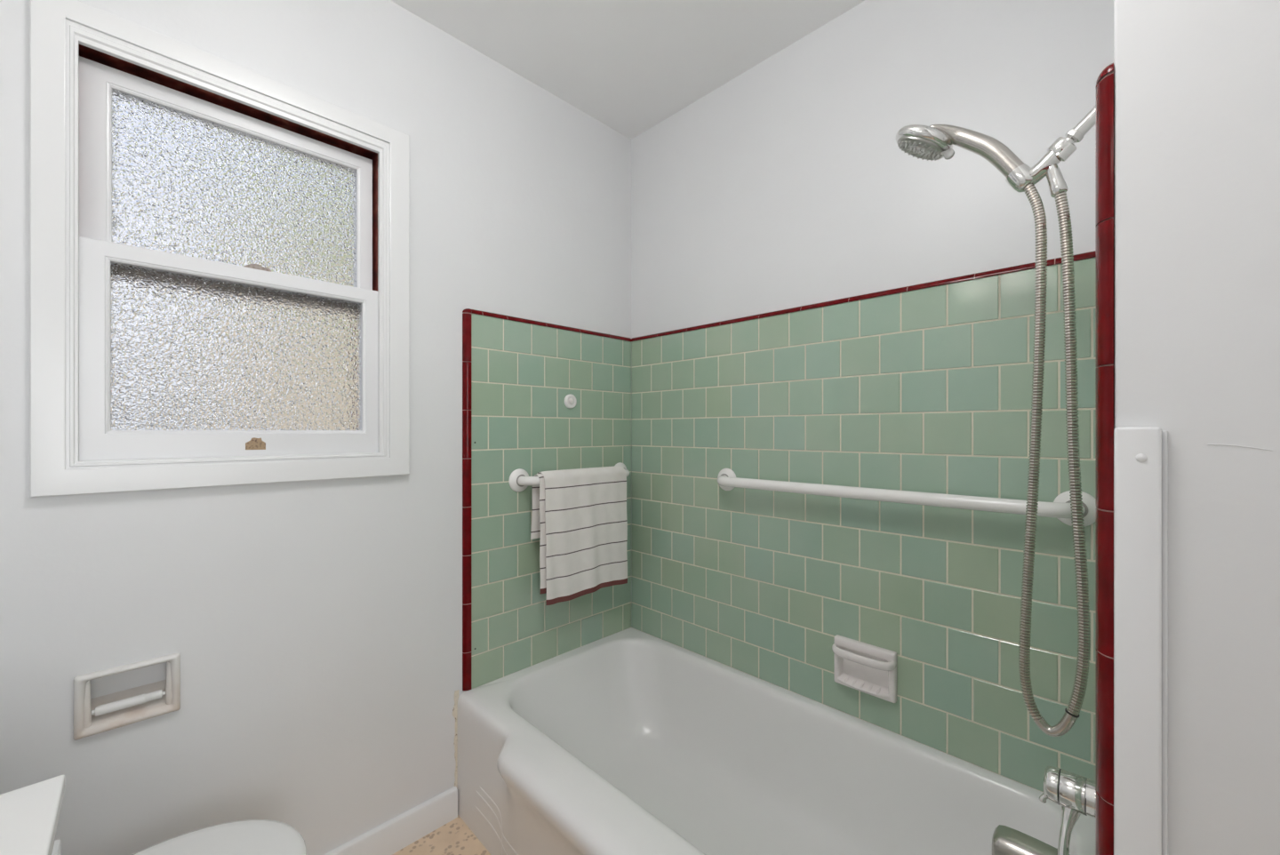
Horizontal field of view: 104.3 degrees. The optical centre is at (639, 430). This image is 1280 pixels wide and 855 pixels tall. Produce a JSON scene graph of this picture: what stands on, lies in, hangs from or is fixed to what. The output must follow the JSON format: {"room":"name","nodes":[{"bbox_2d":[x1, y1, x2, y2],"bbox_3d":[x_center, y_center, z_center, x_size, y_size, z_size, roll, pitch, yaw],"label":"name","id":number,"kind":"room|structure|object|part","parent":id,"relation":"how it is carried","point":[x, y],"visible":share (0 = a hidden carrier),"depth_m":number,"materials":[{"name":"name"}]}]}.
{"room":"bathroom","nodes":[
{"label":"bathroom","id":0,"kind":"room"},
{"bbox_2d":[0,0,631,854],"bbox_3d":[-0.805,-0.015,1.417,0.152,2.430,2.270,0,0,45],"label":"wall","id":1,"kind":"structure","parent":0,"point":[329,636],"depth_m":1.34,"materials":[{"name":"paint"}]},
{"bbox_2d":[73,652,180,740],"bbox_3d":[-1.093,0.556,1.066,0.064,0.125,0.156,0,0,45],"label":"toilet paper holder","id":2,"kind":"object","parent":1,"relation":"attached to","point":[114,698],"visible":0.99,"depth_m":1.06,"materials":[{"name":"ceramic"}]},
{"bbox_3d":[-1.122,0.555,1.009,0.019,0.096,0.014,0,0,45],"label":"post","id":3,"kind":"part","parent":2,"relation":"part of","materials":[{"name":"ceramic"}]},
{"bbox_3d":[-1.036,0.555,1.095,0.019,0.096,0.014,0,0,45],"label":"post","id":4,"kind":"part","parent":2,"relation":"part of","materials":[{"name":"ceramic"}]},
{"bbox_2d":[29,0,409,497],"bbox_3d":[-0.983,-0.365,1.262,0.198,0.984,0.701,0,0,45],"label":"window","id":5,"kind":"structure","parent":1,"relation":"in","point":[220,248],"depth_m":1.15,"materials":[{"name":"paint"}]},
{"bbox_3d":[-0.975,-0.571,1.237,0.034,0.408,0.560,0,0,45],"label":"sash","id":6,"kind":"part","parent":5,"relation":"part of","materials":[{"name":"paint"}]},
{"bbox_3d":[-0.945,-0.161,1.213,0.033,0.462,0.565,0,0,45],"label":"sash","id":7,"kind":"part","parent":5,"relation":"part of","materials":[{"name":"paint"}]},
{"bbox_3d":[-0.967,-0.569,1.235,0.004,0.334,0.476,0,0,45],"label":"glass pane","id":8,"kind":"part","parent":5,"relation":"part of","materials":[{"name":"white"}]},
{"bbox_3d":[-0.944,-0.177,1.214,0.004,0.356,0.480,0,0,45],"label":"glass pane","id":9,"kind":"part","parent":5,"relation":"part of","materials":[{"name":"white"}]},
{"bbox_2d":[323,786,457,854],"bbox_3d":[-1.029,1.156,1.092,0.018,0.088,1.296,0,0,45],"label":"baseboard","id":10,"kind":"structure","parent":1,"relation":"attached to","point":[393,836],"depth_m":1.44,"materials":[{"name":"paint"}]},
{"bbox_3d":[-0.288,0.225,1.833,0.003,1.196,0.709,0,0,45],"label":"tiled panel","id":11,"kind":"part","parent":1,"relation":"part of","materials":[{"name":"green tile"}]},
{"bbox_2d":[508,462,629,492],"bbox_3d":[-0.222,0.170,1.844,0.076,0.080,0.550,0,0,45],"label":"towel bar","id":12,"kind":"object","parent":1,"relation":"attached to","point":[519,480],"visible":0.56,"depth_m":1.68,"materials":[{"name":"white ceramic"}]},
{"bbox_2d":[530,466,627,605],"bbox_3d":[-0.212,0.366,1.821,0.085,0.455,0.395,0,0,45],"label":"hand towel","id":13,"kind":"object","parent":12,"relation":"hanging from","point":[579,516],"visible":1,"depth_m":1.77,"materials":[{"name":"white fabric"}]},
{"bbox_2d":[564,394,576,408],"bbox_3d":[-0.256,-0.110,1.852,0.016,0.053,0.053,0,0,45],"label":"wall hook","id":14,"kind":"object","parent":1,"relation":"attached to","point":[570,400],"visible":1,"depth_m":1.85,"materials":[{"name":"white ceramic"}]},
{"bbox_2d":[392,815,491,854],"bbox_3d":[0.029,1.240,0.592,2.499,0.080,2.280,0,0,45],"label":"floor","id":15,"kind":"structure","parent":0,"point":[454,837],"depth_m":1.44,"materials":[{"name":"tile"}]},
{"bbox_2d":[0,775,65,854],"bbox_3d":[-0.447,0.800,-0.001,1.139,0.800,0.566,0,0,45],"label":"vanity cabinet","id":16,"kind":"object","parent":15,"relation":"on","point":[29,815],"visible":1,"depth_m":0.52,"materials":[{"name":"paint"}]},
{"bbox_3d":[-0.528,0.767,0.431,0.345,0.625,0.016,0,0,45],"label":"door","id":17,"kind":"part","parent":16,"relation":"part of","materials":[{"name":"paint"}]},
{"bbox_2d":[132,819,306,854],"bbox_3d":[-0.946,0.833,0.682,0.470,0.735,0.822,0,0,45],"label":"toilet","id":18,"kind":"object","parent":15,"relation":"on","point":[249,836],"visible":1,"depth_m":0.96,"materials":[{"name":"ceramic"}]},
{"bbox_2d":[457,627,1095,854],"bbox_3d":[0.194,1.011,1.284,1.478,0.377,0.808,0,0,45],"label":"bathtub","id":19,"kind":"object","parent":15,"relation":"on","point":[628,741],"visible":0.98,"depth_m":1.44,"materials":[{"name":"ceramic"}]},
{"bbox_2d":[390,0,865,139],"bbox_3d":[0.029,-1.280,0.592,2.499,0.100,2.280,0,0,45],"label":"ceiling","id":20,"kind":"structure","parent":0,"point":[630,66],"depth_m":1.56,"materials":[{"name":"paint"}]},
{"bbox_2d":[631,0,1113,791],"bbox_3d":[0.528,-0.015,1.611,1.493,2.430,0.132,0,0,45],"label":"wall","id":21,"kind":"structure","parent":0,"point":[815,299],"depth_m":1.39,"materials":[{"name":"tile"}]},
{"bbox_3d":[0.483,0.225,1.567,1.466,1.196,0.003,0,0,45],"label":"tiled panel","id":22,"kind":"part","parent":21,"relation":"part of","materials":[{"name":"green tile"}]},
{"bbox_2d":[832,634,896,703],"bbox_3d":[0.622,0.669,1.393,0.172,0.135,0.049,0,0,45],"label":"soap dish","id":23,"kind":"object","parent":21,"relation":"attached to","point":[865,668],"visible":1,"depth_m":1.39,"materials":[{"name":"grey ceramic"}]},
{"bbox_2d":[837,673,889,698],"bbox_3d":[0.625,0.719,1.396,0.142,0.024,0.033,0,0,45],"label":"tray","id":24,"kind":"object","parent":23,"relation":"on","point":[872,686],"depth_m":1.39,"materials":[{"name":"grey ceramic"}]},
{"bbox_2d":[717,468,1095,526],"bbox_3d":[0.604,0.171,1.391,1.001,0.080,0.076,0,0,45],"label":"grab bar","id":25,"kind":"object","parent":21,"relation":"attached to","point":[1060,508],"visible":0.89,"depth_m":1.24,"materials":[{"name":"white metal"}]},
{"bbox_2d":[1095,0,1279,854],"bbox_3d":[1.100,-0.015,0.522,0.884,2.430,0.869,0,0,45],"label":"wall partition","id":26,"kind":"structure","parent":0,"point":[1188,103],"depth_m":0.47,"materials":[{"name":"paint"}]},
{"bbox_2d":[992,824,1069,854],"bbox_3d":[0.694,0.752,0.848,0.152,0.075,0.066,0,0,45],"label":"tub spout","id":27,"kind":"object","parent":26,"relation":"attached to","point":[1005,840],"visible":0.99,"depth_m":0.87,"materials":[{"name":"silver metal"}]},
{"bbox_2d":[1005,105,1095,197],"bbox_3d":[0.707,-0.482,0.834,0.153,0.172,0.060,0,0,45],"label":"shower mount","id":28,"kind":"object","parent":26,"relation":"attached to","point":[1061,148],"visible":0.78,"depth_m":0.83,"materials":[{"name":"silver metal"}]},
{"bbox_2d":[896,124,1023,177],"bbox_3d":[0.600,-0.523,0.941,0.212,0.159,0.109,0,0,45],"label":"shower","id":29,"kind":"object","parent":28,"relation":"on","point":[934,142],"visible":0.99,"depth_m":0.93,"materials":[{"name":"silver metal"}]},
{"bbox_2d":[1005,163,1032,192],"bbox_3d":[0.669,-0.442,0.872,0.045,0.045,0.036,0,0,45],"label":"connector","id":30,"kind":"object","parent":28,"relation":"on","point":[1021,176],"depth_m":0.86,"materials":[{"name":"silver metal"}]},
{"bbox_3d":[0.690,-0.450,0.852,0.052,0.051,0.032,0,0,45],"label":"bracket arm","id":31,"kind":"part","parent":28,"relation":"part of","materials":[{"name":"silver metal"}]},
{"bbox_2d":[1018,184,1090,736],"bbox_3d":[0.699,0.042,0.842,0.094,0.954,0.024,0,0,45],"label":"shower hose","id":32,"kind":"object","parent":28,"relation":"hanging from","point":[1068,719],"visible":1,"depth_m":0.83,"materials":[{"name":"metal"}]},
{"bbox_2d":[1045,163,1068,197],"bbox_3d":[0.702,-0.427,0.839,0.031,0.062,0.023,0,0,45],"label":"connector","id":33,"kind":"object","parent":28,"relation":"attached to","point":[1057,184],"depth_m":0.83,"materials":[{"name":"silver metal"}]},
{"bbox_3d":[0.707,-0.465,0.829,0.031,0.031,0.022,0,0,45],"label":"diverter knob","id":34,"kind":"part","parent":28,"relation":"part of","materials":[{"name":"silver metal"}]},
{"bbox_2d":[1039,765,1095,854],"bbox_3d":[0.717,0.621,0.825,0.086,0.214,0.176,0,0,45],"label":"valve","id":35,"kind":"object","parent":26,"relation":"attached to","point":[1075,793],"visible":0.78,"depth_m":0.81,"materials":[{"name":"silver metal"}]},
{"bbox_3d":[0.694,0.670,0.804,0.028,0.116,0.074,0,0,45],"label":"lever","id":36,"kind":"part","parent":35,"relation":"part of","materials":[{"name":"silver metal"}]},
{"bbox_2d":[1113,427,1167,854],"bbox_3d":[0.501,0.598,0.498,0.038,1.204,0.013,0,0,45],"label":"trim","id":37,"kind":"structure","parent":26,"relation":"attached to","point":[1140,454],"depth_m":0.49,"materials":[{"name":"paint"}]}
]}

